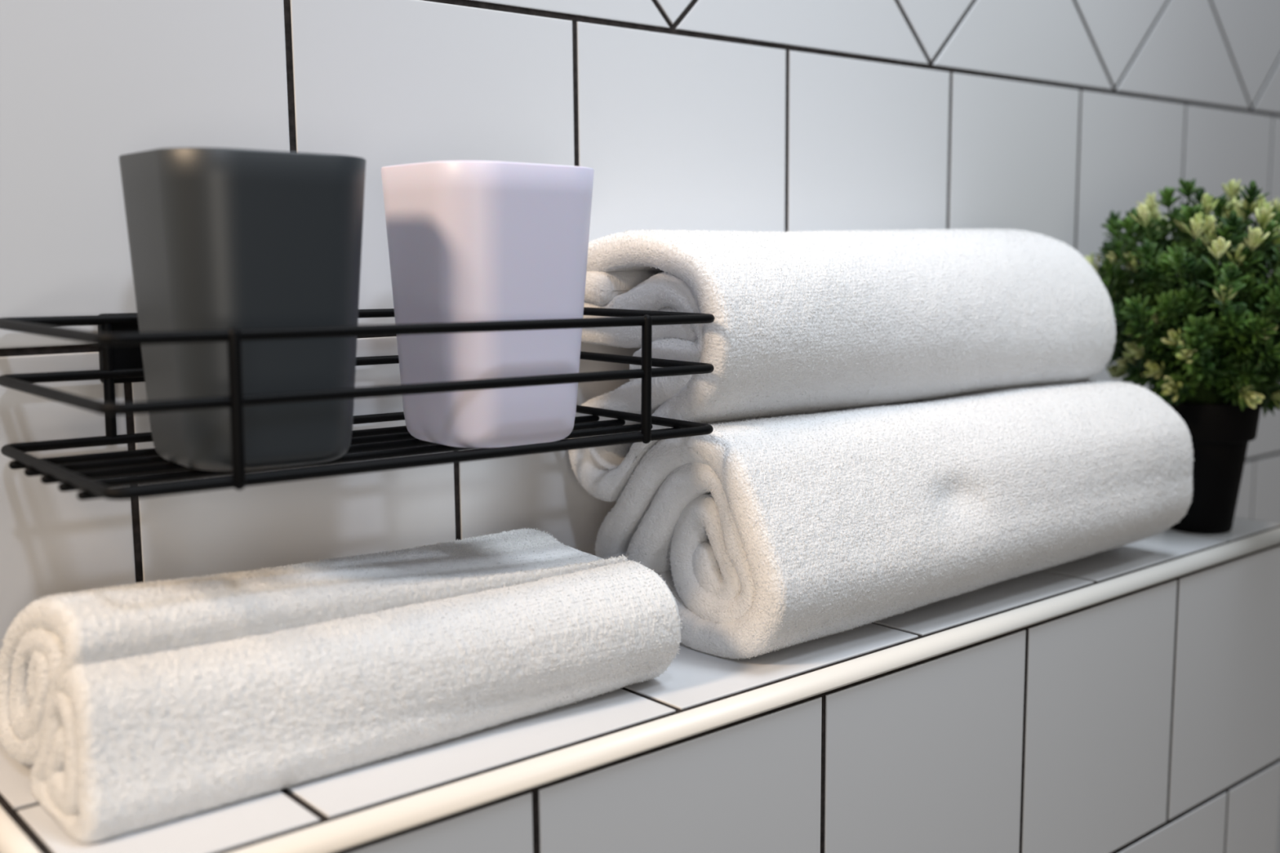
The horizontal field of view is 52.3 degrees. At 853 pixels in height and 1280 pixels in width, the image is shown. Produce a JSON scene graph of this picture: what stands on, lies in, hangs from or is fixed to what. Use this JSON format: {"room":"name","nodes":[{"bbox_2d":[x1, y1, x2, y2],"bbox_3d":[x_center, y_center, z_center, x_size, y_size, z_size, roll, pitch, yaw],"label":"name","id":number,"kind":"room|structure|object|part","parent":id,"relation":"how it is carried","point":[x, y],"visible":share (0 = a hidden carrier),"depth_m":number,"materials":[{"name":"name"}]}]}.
{"room":"bathroom","nodes":[
{"label":"bathroom","id":0,"kind":"room"},
{"bbox_2d":[0,0,1279,852],"bbox_3d":[0.303,-0.146,1.005,3.075,1.282,0.120,-7,10,-40],"label":"wall","id":1,"kind":"structure","parent":0,"point":[1051,118],"depth_m":0.63,"materials":[{"name":"white tile"}]},
{"bbox_2d":[0,306,715,500],"bbox_3d":[-0.102,-0.017,0.512,0.253,0.054,0.128,-6,10,-40],"label":"wire rack","id":2,"kind":"object","parent":1,"relation":"attached to","point":[118,337],"visible":0.71,"depth_m":0.47,"materials":[{"name":"black metal"}]},
{"bbox_3d":[-0.197,-0.031,0.512,0.030,0.027,0.003,-6,10,-40],"label":"mounting plate","id":3,"kind":"part","parent":2,"relation":"part of","materials":[{"name":"black metal"}]},
{"bbox_2d":[119,146,365,471],"bbox_3d":[-0.140,-0.042,0.467,0.074,0.107,0.074,-6,10,-40],"label":"tumbler","id":4,"kind":"object","parent":2,"relation":"in","point":[220,238],"visible":0.97,"depth_m":0.44,"materials":[{"name":"grey plastic"}]},
{"bbox_3d":[-0.102,-0.021,0.510,0.251,0.004,0.124,-6,10,-40],"label":"rail","id":5,"kind":"part","parent":2,"relation":"part of","materials":[{"name":"black metal"}]},
{"bbox_3d":[-0.102,0.005,0.514,0.251,0.004,0.124,-6,10,-40],"label":"rail","id":6,"kind":"part","parent":2,"relation":"part of","materials":[{"name":"black metal"}]},
{"bbox_3d":[-0.102,-0.041,0.508,0.251,0.004,0.124,-6,10,-40],"label":"rail","id":7,"kind":"part","parent":2,"relation":"part of","materials":[{"name":"black metal"}]},
{"bbox_2d":[381,160,594,448],"bbox_3d":[-0.061,-0.049,0.522,0.072,0.108,0.072,-6,10,-40],"label":"tumbler","id":8,"kind":"object","parent":2,"relation":"in","point":[468,241],"visible":0.97,"depth_m":0.49,"materials":[{"name":"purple plastic"}]},
{"bbox_2d":[335,543,1279,852],"bbox_3d":[0.083,0.316,0.689,0.756,0.452,0.164,-7,10,-40],"label":"wall","id":9,"kind":"structure","parent":0,"point":[1145,720],"depth_m":0.64,"materials":[{"name":"white tile"}]},
{"bbox_2d":[0,517,1279,852],"bbox_3d":[0.080,0.090,0.660,0.751,0.001,0.161,-7,10,-40],"label":"ledge","id":10,"kind":"object","parent":9,"relation":"on","point":[695,679],"visible":0.28,"depth_m":0.49,"materials":[{"name":"white tile"}]},
{"bbox_2d":[0,528,682,845],"bbox_3d":[-0.111,0.079,0.499,0.236,0.065,0.129,-7,10,-40],"label":"folded towel","id":11,"kind":"object","parent":10,"relation":"on","point":[137,706],"visible":1,"depth_m":0.45,"materials":[{"name":"white fabric"}]},
{"bbox_2d":[594,379,1194,660],"bbox_3d":[0.146,0.034,0.686,0.342,0.101,0.139,-7,10,-40],"label":"rolled towel","id":12,"kind":"object","parent":10,"relation":"on","point":[767,535],"visible":0.98,"depth_m":0.60,"materials":[{"name":"white fabric"}]},
{"bbox_2d":[568,228,1116,502],"bbox_3d":[0.122,-0.041,0.702,0.334,0.132,0.124,-7,10,-40],"label":"rolled towel","id":13,"kind":"object","parent":12,"relation":"on","point":[807,322],"visible":0.91,"depth_m":0.62,"materials":[{"name":"white fabric"}]},
{"bbox_2d":[1084,177,1279,533],"bbox_3d":[0.354,-0.044,0.814,0.162,0.220,0.165,-1,7,-1],"label":"potted plant","id":14,"kind":"object","parent":10,"relation":"on","point":[1205,337],"visible":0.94,"depth_m":0.78,"materials":[{"name":"green plant"}]},
{"bbox_3d":[0.355,0.035,0.825,0.053,0.058,0.053,-7,10,-40],"label":"pot","id":15,"kind":"part","parent":14,"relation":"part of","materials":[{"name":"black plastic"}]},
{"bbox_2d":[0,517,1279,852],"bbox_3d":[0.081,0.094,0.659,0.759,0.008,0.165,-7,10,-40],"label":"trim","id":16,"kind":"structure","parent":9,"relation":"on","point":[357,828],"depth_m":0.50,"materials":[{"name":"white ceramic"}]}
]}

